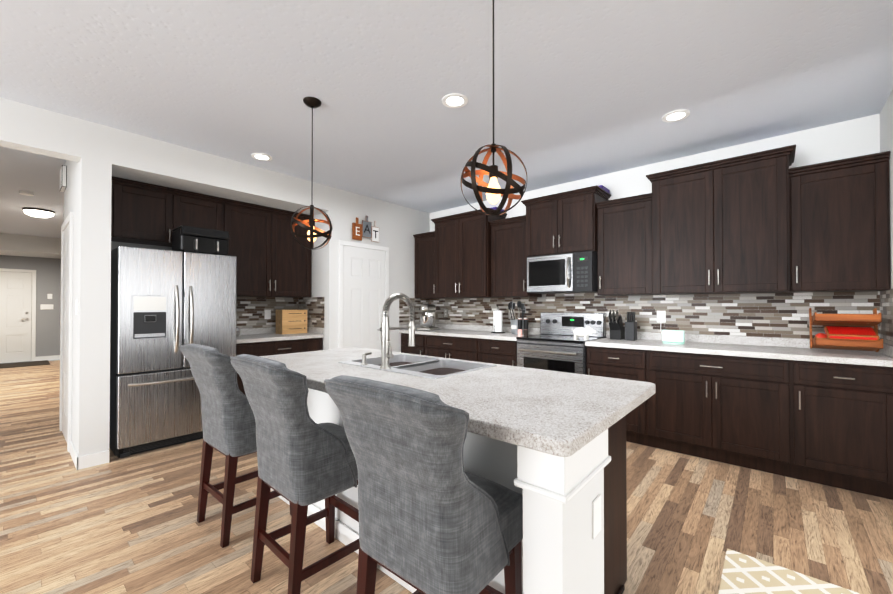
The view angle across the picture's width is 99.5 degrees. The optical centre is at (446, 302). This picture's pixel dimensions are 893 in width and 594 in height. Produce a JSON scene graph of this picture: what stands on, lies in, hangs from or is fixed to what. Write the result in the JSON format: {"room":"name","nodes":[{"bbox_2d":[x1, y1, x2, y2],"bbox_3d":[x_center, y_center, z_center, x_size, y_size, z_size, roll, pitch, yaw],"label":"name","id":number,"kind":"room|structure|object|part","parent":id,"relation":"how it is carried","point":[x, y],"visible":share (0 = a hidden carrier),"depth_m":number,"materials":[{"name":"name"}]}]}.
{"room":"kitchen","nodes":[
{"label":"kitchen","id":0,"kind":"room"},
{"bbox_2d":[0,233,60,363],"bbox_3d":[-9.599,-0.024,7.821,1.350,2.740,2.700,0,-1,41],"label":"wall","id":1,"kind":"structure","parent":0,"point":[41,256],"depth_m":8.77,"materials":[{"name":"grey paint"}]},
{"bbox_2d":[0,268,35,362],"bbox_3d":[-9.804,0.299,8.326,0.074,2.105,1.020,0,-1,41],"label":"door","id":2,"kind":"structure","parent":1,"relation":"attached to","point":[17,303],"depth_m":8.52,"materials":[{"name":"white wood"}]},
{"bbox_2d":[35,355,57,360],"bbox_3d":[-9.376,1.306,8.859,0.012,0.100,0.480,0,-1,41],"label":"baseboard","id":3,"kind":"structure","parent":1,"relation":"attached to","point":[54,357],"depth_m":8.85,"materials":[{"name":"white wood"}]},
{"bbox_2d":[40,304,52,309],"bbox_3d":[-9.386,0.107,8.862,0.008,0.118,0.194,0,-1,41],"label":"light switch","id":4,"kind":"object","parent":1,"relation":"attached to","point":[46,306],"depth_m":8.85,"materials":[{"name":"white plastic"}]},
{"bbox_2d":[0,97,81,161],"bbox_3d":[-4.573,-1.306,1.118,0.160,0.300,5.030,0,-1,41],"label":"header beam","id":5,"kind":"structure","parent":0,"point":[29,128],"depth_m":2.80,"materials":[{"name":"white paint"}]},
{"bbox_2d":[64,120,111,455],"bbox_3d":[-5.989,-0.040,6.070,8.800,2.740,0.620,0,-1,41],"label":"wall pillar","id":6,"kind":"structure","parent":0,"point":[87,196],"depth_m":3.03,"materials":[{"name":"white paint"}]},
{"bbox_2d":[60,165,66,191],"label":"door chime","id":7,"kind":"object","parent":6,"relation":"attached to","point":[63,171],"depth_m":3.73,"materials":[{"name":"white plastic"}]},
{"bbox_2d":[75,300,77,314],"bbox_3d":[-3.006,0.040,3.067,0.080,0.125,0.012,0,-1,41],"label":"light switch","id":8,"kind":"object","parent":6,"relation":"attached to","point":[76,306],"depth_m":3.04,"materials":[{"name":"white plastic"}]},
{"bbox_2d":[111,128,429,351],"bbox_3d":[-1.848,-0.051,4.818,0.900,2.740,3.790,0,-1,41],"label":"wall","id":9,"kind":"structure","parent":0,"point":[139,158],"depth_m":4.49,"materials":[{"name":"white paint"}]},
{"bbox_2d":[111,180,226,246],"bbox_3d":[-2.858,-0.844,3.837,0.342,0.506,0.967,0,-1,41],"label":"upper cabinet","id":10,"kind":"object","parent":9,"relation":"attached to","point":[146,214],"depth_m":3.66,"materials":[{"name":"brown wood"}]},
{"bbox_2d":[239,328,275,335],"bbox_3d":[-2.317,0.354,4.696,0.019,0.074,1.017,0,-1,41],"label":"backsplash","id":11,"kind":"structure","parent":9,"relation":"attached to","point":[249,331],"depth_m":4.62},
{"bbox_2d":[236,297,298,328],"bbox_3d":[-2.322,0.124,4.704,0.008,0.385,1.019,0,-1,41],"label":"backsplash","id":12,"kind":"structure","parent":9,"relation":"attached to","point":[250,312],"depth_m":4.70,"materials":[{"name":"tile"}]},
{"bbox_2d":[264,310,270,318],"bbox_3d":[-2.258,0.153,4.768,0.004,0.120,0.080,0,-1,41],"label":"electrical outlet plate","id":13,"kind":"object","parent":9,"relation":"attached to","point":[267,314],"depth_m":4.76,"materials":[{"name":"white plastic"}]},
{"bbox_2d":[227,200,310,297],"bbox_3d":[-2.202,-0.580,4.592,0.342,1.021,1.037,0,-1,41],"label":"upper cabinet","id":14,"kind":"object","parent":9,"relation":"attached to","point":[269,252],"depth_m":4.45,"materials":[{"name":"brown wood"}]},
{"bbox_2d":[299,297,323,327],"bbox_3d":[-1.752,0.127,4.879,0.626,0.385,0.008,0,-1,41],"label":"backsplash","id":15,"kind":"structure","parent":9,"relation":"attached to","point":[313,307],"depth_m":4.83,"materials":[{"name":"tile"}]},
{"bbox_2d":[307,328,322,331],"bbox_3d":[-1.750,0.355,4.865,0.618,0.074,0.019,0,-1,41],"label":"backsplash","id":16,"kind":"structure","parent":9,"relation":"attached to","point":[308,329],"depth_m":4.78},
{"bbox_2d":[338,240,388,349],"bbox_3d":[-1.058,0.272,4.984,0.074,2.097,0.804,0,-1,41],"label":"door","id":17,"kind":"structure","parent":9,"relation":"attached to","point":[363,285],"depth_m":4.96,"materials":[{"name":"white wood"}]},
{"bbox_2d":[352,215,378,242],"bbox_3d":[-1.062,-0.979,4.997,0.022,0.342,0.428,0,-1,41],"label":"sign","id":18,"kind":"object","parent":9,"relation":"attached to","point":[367,234],"visible":1,"depth_m":4.97,"materials":[{"name":"brown wood"}]},
{"bbox_2d":[399,324,421,327],"bbox_3d":[-0.475,0.363,5.694,0.019,0.074,0.618,0,-1,41],"label":"backsplash","id":19,"kind":"structure","parent":9,"relation":"attached to","point":[417,325],"depth_m":5.70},
{"bbox_2d":[399,298,429,324],"bbox_3d":[-0.476,0.132,5.706,0.008,0.390,0.631,0,-1,41],"label":"backsplash","id":20,"kind":"structure","parent":9,"relation":"attached to","point":[404,316],"depth_m":5.63,"materials":[{"name":"tile"}]},
{"bbox_2d":[0,360,892,593],"bbox_3d":[-3.375,1.330,2.814,16.600,0.060,9.200,0,-1,41],"label":"floor","id":21,"kind":"structure","parent":0,"point":[130,524],"depth_m":2.19,"materials":[{"name":"brown wood"}]},
{"bbox_2d":[0,360,49,367],"bbox_3d":[-9.447,1.341,7.908,0.850,0.011,1.550,0,-1,41],"label":"doormat","id":22,"kind":"object","parent":21,"relation":"on","point":[21,364],"visible":1,"depth_m":8.14,"materials":[{"name":"brown"}]},
{"bbox_2d":[58,212,80,469],"bbox_3d":[-3.416,0.256,3.415,1.462,2.100,0.020,0,-1,41],"label":"door frame","id":23,"kind":"structure","parent":21,"relation":"on","point":[65,409],"depth_m":3.52,"materials":[{"name":"white wood"}]},
{"bbox_2d":[109,245,236,457],"bbox_3d":[-2.654,0.420,3.666,0.785,1.775,0.911,0,-1,41],"label":"fridge","id":24,"kind":"object","parent":21,"relation":"on","point":[165,304],"visible":0.75,"depth_m":3.33,"materials":[{"name":"grey metal"}]},
{"bbox_2d":[172,225,229,254],"bbox_3d":[-2.405,-0.588,3.705,0.362,0.238,0.410,0,-1,41],"label":"case","id":25,"kind":"object","parent":24,"relation":"on","point":[196,239],"visible":0.98,"depth_m":3.58,"materials":[{"name":"black plastic"}]},
{"bbox_2d":[180,344,291,547],"bbox_3d":[-1.220,0.767,2.241,0.516,1.059,0.509,0,-1,40],"label":"stool","id":26,"kind":"object","parent":21,"relation":"on","point":[228,425],"visible":0.83,"depth_m":2.04,"materials":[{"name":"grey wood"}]},
{"bbox_3d":[-1.193,1.044,2.272,0.391,0.503,0.418,0,-1,40],"label":"frame","id":27,"kind":"part","parent":26,"relation":"part of","materials":[{"name":"brown wood"}]},
{"bbox_2d":[236,336,323,394],"bbox_3d":[-2.091,0.875,4.496,0.617,0.880,1.017,0,-1,41],"label":"base cabinet","id":28,"kind":"object","parent":21,"relation":"on","point":[273,347],"depth_m":4.24,"materials":[{"name":"brown wood"}]},
{"bbox_2d":[236,332,322,343],"bbox_3d":[-2.084,0.411,4.493,0.637,0.043,1.017,0,-1,41],"label":"countertop","id":29,"kind":"structure","parent":28,"relation":"on","point":[260,337],"depth_m":4.35,"materials":[{"name":"grey stone"}]},
{"bbox_2d":[236,326,239,336],"bbox_3d":[-2.386,0.325,4.269,0.096,0.125,0.096,0,-1,41],"label":"jar","id":30,"kind":"object","parent":29,"relation":"on","point":[237,331],"visible":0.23,"depth_m":4.25,"materials":[{"name":"clear glass"}]},
{"bbox_2d":[276,310,306,333],"bbox_3d":[-1.958,0.242,4.779,0.182,0.300,0.330,0,-1,41],"label":"crate","id":31,"kind":"object","parent":29,"relation":"on","point":[291,321],"visible":0.98,"depth_m":4.69,"materials":[{"name":"brown wood"}]},
{"bbox_2d":[230,354,358,593],"bbox_3d":[-0.652,0.762,1.749,0.516,1.059,0.509,0,-1,42],"label":"stool","id":32,"kind":"object","parent":21,"relation":"on","point":[304,460],"visible":0.98,"depth_m":1.58,"materials":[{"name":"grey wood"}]},
{"bbox_3d":[-0.623,1.040,1.778,0.391,0.503,0.418,0,-1,42],"label":"frame","id":33,"kind":"part","parent":32,"relation":"part of","materials":[{"name":"brown wood"}]},
{"bbox_3d":[-0.609,0.717,1.797,0.430,0.187,0.380,0,-1,42],"label":"seat","id":34,"kind":"part","parent":32,"relation":"part of","materials":[{"name":"grey fabric"}]},
{"bbox_2d":[399,332,418,354],"bbox_3d":[-0.260,0.885,5.529,0.552,0.880,0.617,0,-1,41],"label":"base cabinet","id":35,"kind":"object","parent":21,"relation":"on","point":[405,348],"depth_m":5.38,"materials":[{"name":"brown wood"}]},
{"bbox_2d":[324,375,522,593],"bbox_3d":[-0.053,0.757,1.230,0.516,1.059,0.509,0,-1,40],"label":"stool","id":36,"kind":"object","parent":21,"relation":"on","point":[435,517],"visible":1,"depth_m":1.06,"materials":[{"name":"grey fabric"}]},
{"bbox_3d":[-0.025,1.035,1.260,0.391,0.503,0.418,0,-1,40],"label":"frame","id":37,"kind":"part","parent":36,"relation":"part of","materials":[{"name":"brown wood"}]},
{"bbox_3d":[-0.011,0.712,1.280,0.430,0.187,0.380,0,-1,40],"label":"seat","id":38,"kind":"part","parent":36,"relation":"part of","materials":[{"name":"grey fabric"}]},
{"bbox_2d":[419,336,470,360],"bbox_3d":[0.236,0.881,5.100,1.040,0.880,0.617,0,-1,41],"label":"base cabinet","id":39,"kind":"object","parent":21,"relation":"on","point":[453,347],"depth_m":4.90,"materials":[{"name":"brown wood"}]},
{"bbox_2d":[399,328,539,339],"bbox_3d":[0.256,0.417,5.073,1.936,0.043,0.637,0,-1,41],"label":"countertop","id":40,"kind":"structure","parent":39,"relation":"on","point":[441,331],"depth_m":4.78,"materials":[{"name":"grey stone"}]},
{"bbox_2d":[417,304,438,330],"bbox_3d":[-0.266,0.213,5.481,0.227,0.370,0.357,0,-1,21],"label":"stand mixer","id":41,"kind":"object","parent":40,"relation":"on","point":[427,322],"visible":1,"depth_m":5.35,"materials":[{"name":"silver metal"}]},
{"bbox_2d":[491,305,504,332],"bbox_3d":[0.661,0.215,4.856,0.178,0.351,0.182,0,-1,41],"label":"paper towel holder","id":42,"kind":"object","parent":40,"relation":"on","point":[497,321],"visible":1,"depth_m":4.81,"materials":[{"name":"white paper"}]},
{"bbox_2d":[508,301,525,333],"bbox_3d":[0.874,0.186,4.681,0.235,0.410,0.243,0,-1,41],"label":"utensil crock","id":43,"kind":"object","parent":40,"relation":"on","point":[514,325],"visible":0.85,"depth_m":4.62,"materials":[{"name":"grey metal"}]},
{"bbox_2d":[518,318,527,335],"bbox_3d":[0.898,0.285,4.434,0.121,0.207,0.054,0,-1,14],"label":"salt","id":44,"kind":"object","parent":40,"relation":"on","point":[520,326],"visible":1,"depth_m":4.41,"materials":[{"name":"pink"}]},
{"bbox_2d":[270,389,655,593],"bbox_3d":[-0.229,0.853,2.081,2.260,0.880,0.955,0,-1,41],"label":"kitchen island","id":45,"kind":"object","parent":21,"relation":"on","point":[574,541],"depth_m":1.17,"materials":[{"name":"white paint"}]},
{"bbox_2d":[263,347,655,460],"bbox_3d":[-0.238,0.390,2.090,2.300,0.045,0.980,0,-1,41],"label":"island countertop","id":46,"kind":"structure","parent":45,"relation":"on","point":[552,413],"depth_m":1.49,"materials":[{"name":"grey stone"}]},
{"bbox_2d":[375,293,415,368],"bbox_3d":[-0.258,0.154,2.130,0.121,0.417,0.281,0,-1,41],"label":"faucet","id":47,"kind":"object","parent":46,"relation":"on","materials":[{"name":"silver metal"}]},
{"bbox_2d":[343,353,490,376],"bbox_3d":[-0.186,0.461,2.256,0.810,0.196,0.530,0,-1,41],"label":"sink","id":48,"kind":"object","parent":46,"relation":"in","point":[417,365],"depth_m":2.31,"materials":[{"name":"silver metal"}]},
{"bbox_2d":[471,340,516,365],"bbox_3d":[0.759,0.876,4.646,0.624,0.880,0.617,0,-1,41],"label":"base cabinet","id":49,"kind":"object","parent":21,"relation":"on","point":[503,352],"depth_m":4.41,"materials":[{"name":"brown wood"}]},
{"bbox_2d":[516,312,605,374],"bbox_3d":[1.252,0.715,4.159,0.754,1.195,0.708,0,-1,41],"label":"stove","id":50,"kind":"object","parent":21,"relation":"on","point":[553,345],"visible":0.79,"depth_m":4.07,"materials":[{"name":"grey metal"}]},
{"bbox_2d":[572,326,595,339],"bbox_3d":[1.387,0.308,3.832,0.244,0.139,0.095,0,-1,41],"label":"pig figurine","id":51,"kind":"object","parent":50,"relation":"on","point":[585,333],"visible":1,"depth_m":3.80,"materials":[{"name":"white ceramic"}]},
{"bbox_2d":[586,348,634,442],"bbox_3d":[1.802,0.868,3.742,0.614,0.880,0.617,0,-1,41],"label":"base cabinet","id":52,"kind":"object","parent":21,"relation":"on","point":[619,363],"depth_m":3.54,"materials":[{"name":"brown wood"}]},
{"bbox_2d":[635,348,774,473],"bbox_3d":[2.341,0.864,3.276,1.090,0.880,0.617,0,-1,41],"label":"base cabinet","id":53,"kind":"object","parent":21,"relation":"on","point":[715,408],"depth_m":3.06,"materials":[{"name":"brown wood"}]},
{"bbox_2d":[718,549,859,593],"bbox_3d":[1.292,1.278,1.199,0.750,0.014,1.370,0,-1,41],"label":"rug","id":54,"kind":"object","parent":21,"relation":"on","point":[743,573],"visible":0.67,"depth_m":1.73,"materials":[{"name":"beige fabric"}]},
{"bbox_2d":[775,360,892,499],"bbox_3d":[2.871,0.859,2.817,0.592,0.880,0.617,0,-1,41],"label":"base cabinet","id":55,"kind":"object","parent":21,"relation":"on","point":[834,422],"depth_m":2.60,"materials":[{"name":"brown wood"}]},
{"bbox_2d":[585,336,892,367],"bbox_3d":[2.326,0.400,3.280,2.016,0.043,0.637,0,-1,41],"label":"countertop","id":56,"kind":"structure","parent":55,"relation":"on","point":[763,351],"depth_m":2.96,"materials":[{"name":"grey stone"}]},
{"bbox_2d":[608,310,623,339],"bbox_3d":[1.759,0.231,3.924,0.110,0.306,0.244,0,-1,41],"label":"knife block","id":57,"kind":"object","parent":56,"relation":"on","point":[619,331],"depth_m":3.89,"materials":[{"name":"black plastic"}]},
{"bbox_2d":[624,312,636,340],"bbox_3d":[1.874,0.241,3.834,0.090,0.285,0.100,0,-1,41],"label":"knife block","id":58,"kind":"object","parent":56,"relation":"on","point":[630,329],"depth_m":3.80,"materials":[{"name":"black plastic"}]},
{"bbox_2d":[658,316,684,344],"bbox_3d":[2.128,0.258,3.592,0.275,0.246,0.397,0,-1,41],"label":"smart display","id":59,"kind":"object","parent":56,"relation":"on","point":[675,337],"visible":1,"depth_m":3.46,"materials":[{"name":"white plastic"}]},
{"bbox_2d":[809,308,882,351],"bbox_3d":[2.939,0.203,2.789,0.358,0.322,0.403,0,-1,41],"label":"tray","id":60,"kind":"object","parent":56,"relation":"on","point":[836,336],"visible":1,"depth_m":2.70,"materials":[{"name":"brown wood"}]},
{"bbox_2d":[0,0,892,237],"bbox_3d":[-3.375,-1.480,2.840,16.600,0.080,9.200,0,-1,41],"label":"ceiling","id":61,"kind":"structure","parent":0,"point":[584,89],"depth_m":2.46,"materials":[{"name":"white paint"}]},
{"bbox_2d":[19,190,33,195],"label":"detector","id":62,"kind":"object","parent":61,"relation":"attached to","point":[22,192],"depth_m":4.83,"materials":[{"name":"white plastic"}]},
{"bbox_2d":[22,207,54,217],"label":"ceiling light","id":63,"kind":"object","parent":61,"relation":"attached to","point":[39,212],"depth_m":5.70,"materials":[{"name":"white glass"}]},
{"bbox_2d":[251,153,271,160],"bbox_3d":[-1.814,-1.427,3.710,0.188,0.010,0.188,0,-1,41],"label":"recessed light","id":64,"kind":"object","parent":61,"relation":"in","point":[262,156],"visible":0.96,"depth_m":3.69,"materials":[{"name":"white plastic"}]},
{"bbox_2d":[290,97,332,249],"bbox_3d":[-0.962,-0.910,2.703,0.271,1.063,0.306,0,-1,41],"label":"pendant light","id":65,"kind":"object","parent":61,"relation":"hanging from","point":[313,233],"visible":1,"depth_m":2.67,"materials":[{"name":"brown metal"}]},
{"bbox_2d":[303,97,320,225],"bbox_3d":[-0.962,-0.994,2.703,0.124,0.895,0.124,0,-1,41],"label":"pendant cord","id":66,"kind":"object","parent":65,"relation":"attached to","point":[312,102],"depth_m":2.70,"materials":[{"name":"brown metal"}]},
{"bbox_3d":[-0.962,-0.488,2.699,0.067,0.122,0.068,0,-1,41],"label":"bulb","id":67,"kind":"part","parent":65,"relation":"part of","materials":[{"name":"white glass"}]},
{"bbox_2d":[442,93,467,107],"bbox_3d":[0.060,-1.436,2.696,0.188,0.010,0.188,0,-1,41],"label":"recessed light","id":68,"kind":"object","parent":61,"relation":"in","point":[454,100],"visible":1,"depth_m":2.69,"materials":[{"name":"white plastic"}]},
{"bbox_2d":[461,0,526,215],"bbox_3d":[0.210,-0.919,1.688,0.271,1.063,0.306,0,-1,41],"label":"pendant light","id":69,"kind":"object","parent":61,"relation":"hanging from","point":[493,191],"visible":1,"depth_m":1.66,"materials":[{"name":"brown metal"}]},
{"bbox_2d":[489,0,497,178],"bbox_3d":[0.210,-1.003,1.689,0.124,0.895,0.124,0,-1,41],"label":"cord","id":70,"kind":"object","parent":69,"relation":"attached to","point":[493,148],"depth_m":1.68,"materials":[{"name":"brown metal"}]},
{"bbox_3d":[0.210,-0.498,1.684,0.067,0.122,0.068,0,-1,41],"label":"bulb","id":71,"kind":"part","parent":69,"relation":"part of","materials":[{"name":"white glass"}]},
{"bbox_2d":[662,109,689,121],"bbox_3d":[1.767,-1.434,2.910,0.188,0.010,0.188,0,-1,41],"label":"recessed light","id":72,"kind":"object","parent":61,"relation":"in","point":[676,115],"visible":1,"depth_m":2.90,"materials":[{"name":"white plastic"}]},
{"bbox_2d":[430,114,879,346],"bbox_3d":[1.282,-0.052,4.713,5.770,2.740,0.150,0,-1,41],"label":"wall","id":73,"kind":"structure","parent":0,"point":[857,137],"depth_m":3.39,"materials":[{"name":"white paint"}]},
{"bbox_2d":[414,236,426,298],"bbox_3d":[-0.197,-0.520,5.669,0.480,0.921,0.342,0,-1,41],"label":"upper cabinet","id":74,"kind":"object","parent":73,"relation":"attached to","point":[420,241],"depth_m":5.61,"materials":[{"name":"brown wood"}]},
{"bbox_2d":[444,309,447,316],"bbox_3d":[-0.011,0.162,5.715,0.080,0.120,0.006,0,-1,41],"label":"electrical outlet plate","id":75,"kind":"object","parent":73,"relation":"attached to","point":[445,310],"depth_m":5.71,"materials":[{"name":"grey plastic"}]},
{"bbox_2d":[427,208,510,298],"bbox_3d":[0.301,-0.602,5.189,1.042,1.077,0.417,0,-1,41],"label":"upper cabinet","id":76,"kind":"object","parent":73,"relation":"attached to","point":[460,249],"depth_m":4.99,"materials":[{"name":"brown wood"}]},
{"bbox_2d":[509,310,513,318],"bbox_3d":[0.851,0.155,4.969,0.080,0.120,0.006,0,-1,41],"label":"electrical outlet plate","id":77,"kind":"object","parent":73,"relation":"attached to","point":[511,313],"depth_m":4.96,"materials":[{"name":"grey plastic"}]},
{"bbox_2d":[495,216,541,297],"bbox_3d":[0.870,-0.528,4.745,0.538,0.921,0.342,0,-1,41],"label":"upper cabinet","id":78,"kind":"object","parent":73,"relation":"attached to","point":[508,233],"depth_m":4.62,"materials":[{"name":"brown wood"}]},
{"bbox_2d":[523,188,610,251],"bbox_3d":[1.348,-0.840,4.284,0.790,0.618,0.417,0,-1,41],"label":"upper cabinet","id":79,"kind":"object","parent":73,"relation":"attached to","point":[572,217],"depth_m":4.08,"materials":[{"name":"brown wood"}]},
{"bbox_2d":[527,251,597,293],"bbox_3d":[1.325,-0.319,4.253,0.750,0.415,0.484,0,-1,41],"label":"microwave","id":80,"kind":"object","parent":79,"relation":"attached to","point":[558,271],"depth_m":4.08,"materials":[{"name":"grey metal"}]},
{"bbox_2d":[575,244,594,291],"bbox_3d":[1.554,-0.357,4.096,0.198,0.486,0.424,0,-1,41],"label":"control panel","id":81,"kind":"object","parent":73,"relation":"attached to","point":[584,254],"depth_m":3.93,"materials":[{"name":"black plastic"}]},
{"bbox_2d":[595,196,642,295],"bbox_3d":[1.871,-0.536,3.878,0.528,0.921,0.342,0,-1,41],"label":"upper cabinet","id":82,"kind":"object","parent":73,"relation":"attached to","point":[619,258],"depth_m":3.78,"materials":[{"name":"brown wood"}]},
{"bbox_2d":[430,291,879,338],"bbox_3d":[1.514,0.125,4.405,4.718,0.520,0.008,0,-1,41],"label":"backsplash","id":83,"kind":"structure","parent":73,"relation":"attached to","point":[778,315],"depth_m":3.62,"materials":[{"name":"tile"}]},
{"bbox_2d":[435,324,878,351],"bbox_3d":[1.508,0.351,4.397,4.714,0.074,0.019,0,-1,41],"label":"backsplash","id":84,"kind":"structure","parent":73,"relation":"attached to","point":[780,342],"depth_m":3.51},
{"bbox_2d":[657,311,665,322],"bbox_3d":[2.173,0.144,3.823,0.080,0.120,0.006,0,-1,41],"label":"electrical outlet plate","id":85,"kind":"object","parent":73,"relation":"attached to","point":[659,313],"depth_m":3.82,"materials":[{"name":"white plastic"}]},
{"bbox_2d":[639,148,806,294],"bbox_3d":[2.406,-0.619,3.366,1.092,1.077,0.417,0,-1,41],"label":"upper cabinet","id":86,"kind":"object","parent":73,"relation":"attached to","point":[768,221],"depth_m":3.15,"materials":[{"name":"brown wood"}]},
{"bbox_2d":[812,312,822,326],"bbox_3d":[3.020,0.137,3.090,0.080,0.120,0.006,0,-1,41],"label":"electrical outlet plate","id":87,"kind":"object","parent":73,"relation":"attached to","point":[812,312],"depth_m":3.08,"materials":[{"name":"grey plastic"}]},
{"bbox_2d":[803,156,890,292],"bbox_3d":[2.987,-0.545,2.911,0.520,0.921,0.342,0,-1,41],"label":"upper cabinet","id":88,"kind":"object","parent":73,"relation":"attached to","point":[846,206],"depth_m":2.75,"materials":[{"name":"brown wood"}]},
{"bbox_2d":[880,90,892,288],"bbox_3d":[0.407,-0.102,-0.581,0.162,2.740,9.000,0,-1,41],"label":"wall","id":89,"kind":"structure","parent":0,"point":[886,128],"depth_m":2.63,"materials":[{"name":"white paint"}]},
{"bbox_2d":[879,344,892,359],"bbox_3d":[3.074,0.335,2.620,0.019,0.074,0.618,0,-1,41],"label":"backsplash","id":90,"kind":"structure","parent":89,"relation":"attached to","point":[887,350],"depth_m":2.63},
{"bbox_2d":[880,289,892,345],"bbox_3d":[3.084,0.103,2.622,0.008,0.390,0.631,0,-1,41],"label":"backsplash","id":91,"kind":"structure","parent":89,"relation":"attached to","point":[886,297],"depth_m":2.70,"materials":[{"name":"tile"}]}
]}

